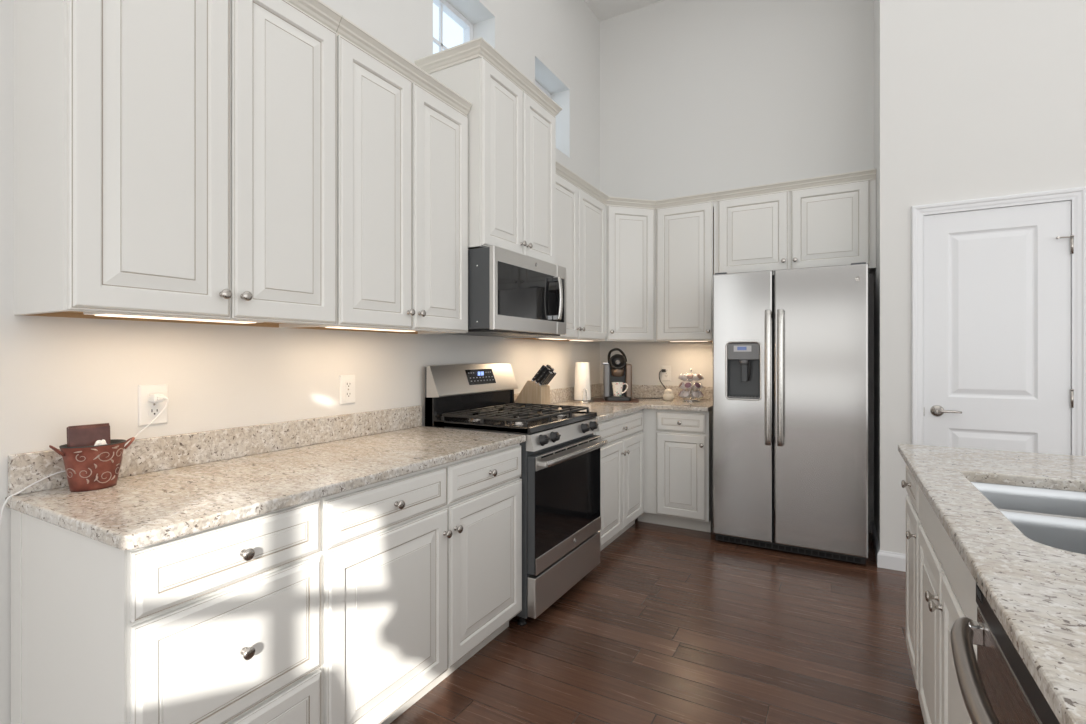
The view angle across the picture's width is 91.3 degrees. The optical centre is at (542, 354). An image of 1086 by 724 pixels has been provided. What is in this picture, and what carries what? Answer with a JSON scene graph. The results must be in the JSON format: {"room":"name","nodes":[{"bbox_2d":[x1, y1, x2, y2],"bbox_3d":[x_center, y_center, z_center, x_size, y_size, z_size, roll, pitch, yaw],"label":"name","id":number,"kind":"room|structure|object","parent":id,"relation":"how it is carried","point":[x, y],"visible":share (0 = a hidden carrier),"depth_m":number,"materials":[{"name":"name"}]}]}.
{"room":"kitchen","nodes":[
{"label":"kitchen","id":0,"kind":"room"},
{"bbox_2d":[0,0,599,723],"bbox_3d":[-1.798,-0.870,0.945,0.250,4.283,9.000,0,0,29],"label":"wall","id":1,"kind":"structure","parent":0,"point":[57,373],"depth_m":1.98,"materials":[{"name":"white paint"}]},
{"bbox_2d":[138,384,167,425],"bbox_3d":[-1.234,0.158,1.684,0.010,0.128,0.082,0,0,29],"label":"power outlet","id":2,"kind":"object","parent":1,"relation":"attached to","point":[147,411],"visible":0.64,"depth_m":1.67,"materials":[{"name":"white plastic"}]},
{"bbox_2d":[148,407,160,415],"bbox_3d":[-1.231,0.180,1.683,0.003,0.029,0.034,0,0,29],"label":"receptacle","id":3,"kind":"object","parent":2,"relation":"attached to","point":[152,411],"depth_m":1.68,"materials":[{"name":"white plastic"}]},
{"bbox_2d":[149,393,165,402],"bbox_3d":[-1.213,0.136,1.670,0.040,0.028,0.032,0,0,29],"label":"charger","id":4,"kind":"object","parent":2,"relation":"attached to","point":[153,397],"visible":1,"depth_m":1.66,"materials":[{"name":"white plastic"}]},
{"bbox_2d":[0,397,168,529],"bbox_3d":[-1.301,0.701,1.490,0.031,1.132,0.439,0,0,31],"label":"charging cable","id":5,"kind":"object","parent":4,"relation":"attached to","point":[158,415],"visible":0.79,"depth_m":1.43,"materials":[{"name":"white plastic"}]},
{"bbox_2d":[14,0,341,327],"bbox_3d":[-1.063,-0.662,1.636,0.356,1.114,0.806,0,0,29],"label":"upper cabinet","id":6,"kind":"object","parent":1,"relation":"attached to","point":[173,158],"visible":1,"depth_m":1.45,"materials":[{"name":"white paint"}]},
{"bbox_2d":[83,312,262,323],"bbox_3d":[-1.042,-0.110,1.542,0.088,0.018,0.440,0,0,29],"label":"light","id":7,"kind":"object","parent":6,"relation":"attached to","point":[84,313],"visible":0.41,"depth_m":1.49,"materials":[{"name":"white plastic"}]},
{"bbox_2d":[8,405,421,495],"bbox_3d":[-1.013,0.316,2.067,0.020,0.106,1.560,0,0,29],"label":"backsplash","id":8,"kind":"structure","parent":1,"relation":"attached to","point":[146,455],"depth_m":1.84,"materials":[{"name":"beige stone"}]},
{"bbox_2d":[340,375,354,404],"bbox_3d":[-0.862,0.154,2.347,0.010,0.128,0.082,0,0,29],"label":"power outlet","id":9,"kind":"object","parent":1,"relation":"attached to","point":[347,382],"visible":1,"depth_m":2.34,"materials":[{"name":"white plastic"}]},
{"bbox_2d":[345,381,351,387],"bbox_3d":[-0.859,0.132,2.345,0.003,0.029,0.034,0,0,29],"label":"receptacle","id":10,"kind":"object","parent":9,"relation":"attached to","point":[348,384],"depth_m":2.34,"materials":[{"name":"white plastic"}]},
{"bbox_2d":[345,391,351,397],"bbox_3d":[-0.859,0.176,2.345,0.003,0.029,0.034,0,0,29],"label":"receptacle","id":11,"kind":"object","parent":9,"relation":"attached to","point":[348,394],"depth_m":2.34,"materials":[{"name":"white plastic"}]},
{"bbox_2d":[286,15,471,333],"bbox_3d":[-0.676,-0.662,2.325,0.356,1.114,0.770,0,0,29],"label":"upper cabinet","id":12,"kind":"object","parent":1,"relation":"attached to","point":[402,133],"visible":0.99,"depth_m":2.18,"materials":[{"name":"white paint"}]},
{"bbox_2d":[320,326,415,331],"bbox_3d":[-0.690,-0.110,2.170,0.088,0.018,0.460,0,0,29],"label":"light","id":13,"kind":"object","parent":12,"relation":"attached to","point":[339,327],"visible":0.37,"depth_m":2.12,"materials":[{"name":"white plastic"}]},
{"bbox_2d":[433,0,472,51],"bbox_3d":[-0.616,-1.859,3.193,0.050,0.550,0.584,0,0,29],"label":"window","id":14,"kind":"structure","parent":1,"relation":"in","point":[444,6],"depth_m":3.25,"materials":[{"name":"white paint"}]},
{"bbox_2d":[414,37,561,264],"bbox_3d":[-0.265,-1.013,2.980,0.431,0.980,0.841,0,0,29],"label":"upper cabinet","id":15,"kind":"object","parent":1,"relation":"attached to","point":[512,121],"visible":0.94,"depth_m":2.72,"materials":[{"name":"white paint"}]},
{"bbox_2d":[449,245,565,336],"bbox_3d":[-0.223,-0.314,2.950,0.518,0.410,0.761,0,0,29],"label":"microwave","id":16,"kind":"object","parent":15,"relation":"attached to","point":[511,293],"visible":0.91,"depth_m":2.69,"materials":[{"name":"grey metal"}]},
{"bbox_2d":[535,81,550,97],"bbox_3d":[-0.091,-1.859,4.128,0.050,0.550,0.554,0,0,29],"label":"window","id":17,"kind":"structure","parent":1,"relation":"in","point":[537,84],"depth_m":4.23,"materials":[{"name":"white paint"}]},
{"bbox_2d":[502,161,608,340],"bbox_3d":[0.131,-0.662,3.762,0.356,1.114,0.980,0,0,29],"label":"upper cabinet","id":18,"kind":"object","parent":1,"relation":"attached to","point":[580,206],"visible":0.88,"depth_m":3.69,"materials":[{"name":"white paint"}]},
{"bbox_2d":[538,338,566,339],"bbox_3d":[0.069,-0.110,3.521,0.088,0.018,0.320,0,0,29],"label":"light","id":19,"kind":"object","parent":18,"relation":"attached to","point":[538,338],"visible":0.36,"depth_m":3.46,"materials":[{"name":"white plastic"}]},
{"bbox_2d":[567,339,592,340],"bbox_3d":[0.284,-0.110,3.905,0.088,0.018,0.320,0,0,29],"label":"light","id":20,"kind":"object","parent":18,"relation":"attached to","point":[567,339],"visible":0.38,"depth_m":3.83,"materials":[{"name":"white plastic"}]},
{"bbox_2d":[514,384,712,403],"bbox_3d":[0.602,0.316,3.846,1.095,0.106,1.589,0,0,29],"label":"backsplash","id":21,"kind":"structure","parent":1,"relation":"attached to","point":[559,395],"depth_m":4.45,"materials":[{"name":"beige stone"}]},
{"bbox_2d":[605,196,655,340],"bbox_3d":[0.634,-0.662,4.381,0.623,1.114,0.623,0,0,29],"label":"upper cabinet","id":22,"kind":"object","parent":1,"relation":"attached to","point":[629,222],"visible":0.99,"depth_m":4.16,"materials":[{"name":"white paint"}]},
{"bbox_2d":[584,0,663,21],"bbox_3d":[1.079,-3.062,-0.670,6.850,0.100,9.300,0,0,29],"label":"ceiling","id":23,"kind":"structure","parent":0,"point":[603,10],"depth_m":4.60,"materials":[{"name":"white paint"}]},
{"bbox_2d":[390,518,923,723],"bbox_3d":[1.123,1.321,-0.695,6.750,0.100,9.300,0,0,29],"label":"floor","id":24,"kind":"structure","parent":0,"point":[671,625],"depth_m":2.30,"materials":[{"name":"brown wood"}]},
{"bbox_2d":[11,499,320,723],"bbox_3d":[-0.996,0.836,1.444,0.657,0.870,0.479,0,0,29],"label":"base cabinet","id":25,"kind":"object","parent":24,"relation":"on","point":[220,624],"visible":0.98,"depth_m":1.26,"materials":[{"name":"white paint"}]},
{"bbox_2d":[320,443,521,723],"bbox_3d":[-0.615,0.836,2.123,0.657,0.870,1.078,0,0,29],"label":"base cabinet","id":26,"kind":"object","parent":24,"relation":"on","point":[421,570],"visible":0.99,"depth_m":1.83,"materials":[{"name":"white paint"}]},
{"bbox_2d":[5,405,525,549],"bbox_3d":[-0.742,0.332,1.913,0.644,0.138,1.564,0,0,29],"label":"countertop","id":27,"kind":"structure","parent":26,"relation":"on","point":[169,487],"depth_m":1.64,"materials":[{"name":"beige stone"}]},
{"bbox_2d":[49,437,134,491],"bbox_3d":[-1.244,0.304,1.472,0.114,0.130,0.186,0,0,36],"label":"bucket","id":28,"kind":"object","parent":27,"relation":"on","point":[87,468],"visible":0.98,"depth_m":1.44,"materials":[{"name":"red metal"}]},
{"bbox_2d":[66,423,110,446],"bbox_3d":[-1.260,0.248,1.476,0.030,0.105,0.092,0,0,35],"label":"wallet","id":29,"kind":"object","parent":28,"relation":"in","point":[80,435],"visible":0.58,"depth_m":1.47,"materials":[{"name":"brown leather"}]},
{"bbox_2d":[94,439,106,445],"bbox_3d":[-1.222,0.254,1.467,0.025,0.039,0.032,0,0,9],"label":"paper scrap","id":30,"kind":"object","parent":28,"relation":"in","point":[98,442],"visible":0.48,"depth_m":1.46,"materials":[{"name":"white paper"}]},
{"bbox_2d":[425,363,607,625],"bbox_3d":[-0.108,0.662,2.893,0.728,1.219,0.760,0,0,29],"label":"gas range","id":31,"kind":"object","parent":24,"relation":"on","point":[560,452],"visible":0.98,"depth_m":2.72,"materials":[{"name":"grey metal"}]},
{"bbox_2d":[434,411,596,434],"bbox_3d":[-0.122,0.351,2.901,0.578,0.034,0.760,0,0,29],"label":"cooktop","id":32,"kind":"object","parent":31,"relation":"in","point":[549,425],"depth_m":2.66,"materials":[{"name":"black metal"}]},
{"bbox_2d":[593,409,642,550],"bbox_3d":[0.263,0.836,3.685,0.657,0.870,0.975,0,0,29],"label":"base cabinet","id":33,"kind":"object","parent":24,"relation":"on","point":[621,459],"visible":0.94,"depth_m":3.54,"materials":[{"name":"white paint"}]},
{"bbox_2d":[514,384,712,421],"bbox_3d":[0.603,0.332,3.846,1.096,0.138,1.589,0,0,29],"label":"countertop","id":34,"kind":"structure","parent":33,"relation":"on","point":[561,396],"depth_m":4.03,"materials":[{"name":"beige stone"}]},
{"bbox_2d":[514,380,549,406],"bbox_3d":[-0.089,0.267,3.431,0.244,0.204,0.118,0,0,29],"label":"knife block","id":35,"kind":"object","parent":34,"relation":"on","point":[532,392],"visible":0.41,"depth_m":3.36,"materials":[{"name":"brown wood"}]},
{"bbox_2d":[531,365,545,381],"bbox_3d":[-0.029,0.119,3.350,0.100,0.111,0.014,0,0,29],"label":"kitchen knife","id":36,"kind":"object","parent":35,"relation":"in","point":[537,374],"visible":1,"depth_m":3.34,"materials":[{"name":"black plastic"}]},
{"bbox_2d":[535,367,547,383],"bbox_3d":[-0.007,0.134,3.338,0.095,0.105,0.014,0,0,29],"label":"kitchen knife","id":37,"kind":"object","parent":35,"relation":"in","point":[540,377],"visible":1,"depth_m":3.33,"materials":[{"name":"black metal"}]},
{"bbox_2d":[539,371,550,385],"bbox_3d":[0.011,0.152,3.327,0.084,0.092,0.014,0,0,29],"label":"kitchen knife","id":38,"kind":"object","parent":35,"relation":"in","point":[543,380],"visible":1,"depth_m":3.32,"materials":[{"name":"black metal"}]},
{"bbox_2d":[571,389,593,402],"bbox_3d":[0.307,0.222,4.133,0.175,0.293,0.175,0,0,29],"label":"paper towel holder","id":39,"kind":"object","parent":34,"relation":"on","point":[586,400],"visible":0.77,"depth_m":4.06,"materials":[{"name":"silver metal"}]},
{"bbox_2d":[574,362,590,399],"bbox_3d":[0.307,0.207,4.132,0.130,0.290,0.131,0,0,29],"label":"paper towel roll","id":40,"kind":"object","parent":39,"relation":"on","point":[582,369],"visible":0.99,"depth_m":4.08,"materials":[{"name":"white paper"}]},
{"bbox_2d":[593,398,638,401],"bbox_3d":[0.582,0.367,4.265,0.370,0.004,0.310,0,0,9],"label":"mat","id":41,"kind":"object","parent":34,"relation":"on","point":[594,399],"visible":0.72,"depth_m":4.21,"materials":[{"name":"brown"}]},
{"bbox_2d":[602,348,631,400],"bbox_3d":[0.597,0.156,4.288,0.232,0.417,0.250,0,0,5],"label":"coffee maker","id":42,"kind":"object","parent":41,"relation":"on","point":[616,369],"visible":0.99,"depth_m":4.22,"materials":[{"name":"black plastic"}]},
{"bbox_2d":[612,382,627,396],"bbox_3d":[0.604,0.275,4.199,0.120,0.110,0.091,0,0,-7],"label":"coffee mug","id":43,"kind":"object","parent":42,"relation":"on","point":[617,386],"visible":1,"depth_m":4.17,"materials":[{"name":"ceramic"}]},
{"bbox_2d":[634,369,665,398],"bbox_3d":[0.906,0.246,4.395,0.338,0.242,0.084,0,0,-32],"label":"cord","id":44,"kind":"object","parent":34,"relation":"on","point":[662,370],"visible":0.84,"depth_m":4.46,"materials":[{"name":"black plastic"}]},
{"bbox_2d":[663,389,673,400],"bbox_3d":[1.007,0.322,4.262,0.090,0.094,0.090,0,0,29],"label":"ceramic figurine","id":45,"kind":"object","parent":34,"relation":"on","point":[668,395],"visible":1,"depth_m":4.23,"materials":[{"name":"beige ceramic"}]},
{"bbox_2d":[678,369,703,401],"bbox_3d":[1.170,0.241,4.204,0.196,0.256,0.195,0,0,29],"label":"pod carousel","id":46,"kind":"object","parent":34,"relation":"on","point":[691,392],"visible":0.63,"depth_m":4.17,"materials":[{"name":"silver metal"}]},
{"bbox_2d":[679,382,685,389],"bbox_3d":[1.104,0.248,4.195,0.062,0.062,0.050,0,0,-8],"label":"pod","id":47,"kind":"object","parent":46,"relation":"in","point":[681,383],"visible":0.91,"depth_m":4.18,"materials":[{"name":"white plastic"}]},
{"bbox_2d":[679,374,687,380],"bbox_3d":[1.107,0.180,4.182,0.062,0.062,0.050,0,0,-19],"label":"pod","id":48,"kind":"object","parent":46,"relation":"in","point":[681,375],"visible":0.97,"depth_m":4.17,"materials":[{"name":"white plastic"}]},
{"bbox_2d":[683,391,689,398],"bbox_3d":[1.125,0.317,4.154,0.050,0.062,0.062,0,0,42],"label":"pod","id":49,"kind":"object","parent":46,"relation":"in","point":[686,393],"visible":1,"depth_m":4.14,"materials":[{"name":"white plastic"}]},
{"bbox_2d":[685,382,691,389],"bbox_3d":[1.136,0.248,4.146,0.050,0.062,0.062,0,0,31],"label":"pod","id":50,"kind":"object","parent":46,"relation":"in","point":[687,385],"visible":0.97,"depth_m":4.13,"materials":[{"name":"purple plastic"}]},
{"bbox_2d":[687,374,692,381],"bbox_3d":[1.148,0.180,4.141,0.050,0.062,0.062,0,0,19],"label":"pod","id":51,"kind":"object","parent":46,"relation":"in","point":[689,376],"visible":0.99,"depth_m":4.12,"materials":[{"name":"white plastic"}]},
{"bbox_2d":[691,391,698,398],"bbox_3d":[1.181,0.317,4.138,0.050,0.062,0.062,0,0,-9],"label":"pod","id":52,"kind":"object","parent":46,"relation":"in","point":[695,394],"visible":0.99,"depth_m":4.12,"materials":[{"name":"white plastic"}]},
{"bbox_2d":[692,382,700,389],"bbox_3d":[1.194,0.248,4.141,0.050,0.062,0.062,0,0,-21],"label":"pod","id":53,"kind":"object","parent":46,"relation":"in","point":[697,385],"visible":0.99,"depth_m":4.13,"materials":[{"name":"white plastic"}]},
{"bbox_2d":[693,374,701,380],"bbox_3d":[1.206,0.180,4.147,0.050,0.062,0.062,0,0,-32],"label":"pod","id":54,"kind":"object","parent":46,"relation":"in","point":[699,376],"visible":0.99,"depth_m":4.13,"materials":[{"name":"white plastic"}]},
{"bbox_2d":[638,409,712,531],"bbox_3d":[1.068,0.836,4.117,0.543,0.870,0.657,0,0,29],"label":"base cabinet","id":55,"kind":"object","parent":24,"relation":"on","point":[677,445],"visible":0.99,"depth_m":3.84,"materials":[{"name":"white paint"}]},
{"bbox_2d":[713,262,867,564],"bbox_3d":[1.694,0.360,3.647,0.896,1.822,0.805,0,0,29],"label":"refrigerator","id":56,"kind":"object","parent":24,"relation":"on","point":[790,346],"visible":1,"depth_m":3.33,"materials":[{"name":"grey metal"}]},
{"bbox_2d":[901,465,920,692],"bbox_3d":[1.649,0.836,1.865,0.649,0.870,0.395,0,0,29],"label":"base cabinet","id":57,"kind":"object","parent":24,"relation":"on","point":[913,521],"visible":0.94,"depth_m":1.96,"materials":[{"name":"white paint"}]},
{"bbox_2d":[919,487,977,723],"bbox_3d":[1.315,0.836,1.271,0.649,0.870,0.963,0,0,29],"label":"base cabinet","id":58,"kind":"object","parent":24,"relation":"on","point":[947,587],"visible":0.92,"depth_m":1.42,"materials":[{"name":"white paint"}]},
{"bbox_2d":[898,444,1085,723],"bbox_3d":[1.245,0.385,0.780,1.000,0.032,2.731,0,0,29],"label":"countertop","id":59,"kind":"structure","parent":58,"relation":"on","point":[1036,591],"depth_m":0.96,"materials":[{"name":"beige stone"}]},
{"bbox_2d":[970,481,1085,554],"bbox_3d":[1.320,0.503,1.250,0.480,0.200,0.839,0,0,29],"label":"sink","id":60,"kind":"object","parent":59,"relation":"in","point":[1055,518],"visible":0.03,"depth_m":1.56,"materials":[{"name":"silver metal"}]},
{"bbox_2d":[951,583,1059,723],"bbox_3d":[0.904,0.837,0.604,0.673,0.868,0.594,0,0,29],"label":"dishwasher","id":61,"kind":"object","parent":24,"relation":"on","point":[997,687],"visible":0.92,"depth_m":0.82,"materials":[{"name":"grey metal"}]},
{"bbox_2d":[600,0,873,532],"bbox_3d":[1.413,-0.870,4.389,2.478,4.283,0.150,0,0,29],"label":"wall","id":62,"kind":"structure","parent":0,"point":[697,96],"depth_m":4.26,"materials":[{"name":"white paint"}]},
{"bbox_2d":[662,366,670,380],"bbox_3d":[1.045,0.159,4.504,0.082,0.128,0.010,0,0,29],"label":"power outlet","id":63,"kind":"object","parent":62,"relation":"attached to","point":[666,376],"visible":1,"depth_m":4.50,"materials":[{"name":"white plastic"}]},
{"bbox_2d":[655,192,715,341],"bbox_3d":[1.159,-0.662,4.242,0.488,1.114,0.356,0,0,29],"label":"upper cabinet","id":64,"kind":"object","parent":62,"relation":"attached to","point":[685,226],"visible":0.98,"depth_m":4.11,"materials":[{"name":"white paint"}]},
{"bbox_2d":[668,341,707,341],"bbox_3d":[1.145,-0.110,4.176,0.320,0.018,0.088,0,0,29],"label":"light","id":65,"kind":"object","parent":64,"relation":"attached to","point":[668,341],"visible":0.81,"depth_m":4.15,"materials":[{"name":"white plastic"}]},
{"bbox_2d":[715,168,875,273],"bbox_3d":[1.817,-0.896,3.872,1.022,0.645,0.356,0,0,29],"label":"upper cabinet","id":66,"kind":"object","parent":62,"relation":"attached to","point":[829,220],"visible":0.94,"depth_m":3.72,"materials":[{"name":"white paint"}]},
{"bbox_2d":[874,0,878,542],"bbox_3d":[2.267,-0.870,3.501,0.120,4.283,0.563,0,0,29],"label":"wall","id":67,"kind":"structure","parent":0,"point":[876,2],"depth_m":3.49,"materials":[{"name":"white paint"}]},
{"bbox_2d":[872,520,905,571],"bbox_3d":[2.236,1.221,3.430,0.166,0.100,0.677,0,0,29],"label":"baseboard","id":68,"kind":"structure","parent":67,"relation":"attached to","point":[884,559],"depth_m":3.15,"materials":[{"name":"white paint"}]},
{"bbox_2d":[879,0,1085,553],"bbox_3d":[3.940,-0.870,2.170,4.342,4.283,0.120,0,0,29],"label":"wall","id":69,"kind":"structure","parent":0,"point":[978,99],"depth_m":3.01,"materials":[{"name":"white paint"}]},
{"bbox_2d":[911,186,1085,455],"bbox_3d":[2.504,0.204,2.966,0.747,2.135,0.139,0,0,29],"label":"trim","id":70,"kind":"structure","parent":69,"relation":"attached to","point":[1077,195],"depth_m":2.83,"materials":[{"name":"white paint"}]},
{"bbox_2d":[924,200,1073,454],"bbox_3d":[2.481,0.228,2.918,0.645,2.063,0.092,0,0,29],"label":"door","id":71,"kind":"structure","parent":69,"relation":"in","point":[997,281],"depth_m":2.91,"materials":[{"name":"white paint"}]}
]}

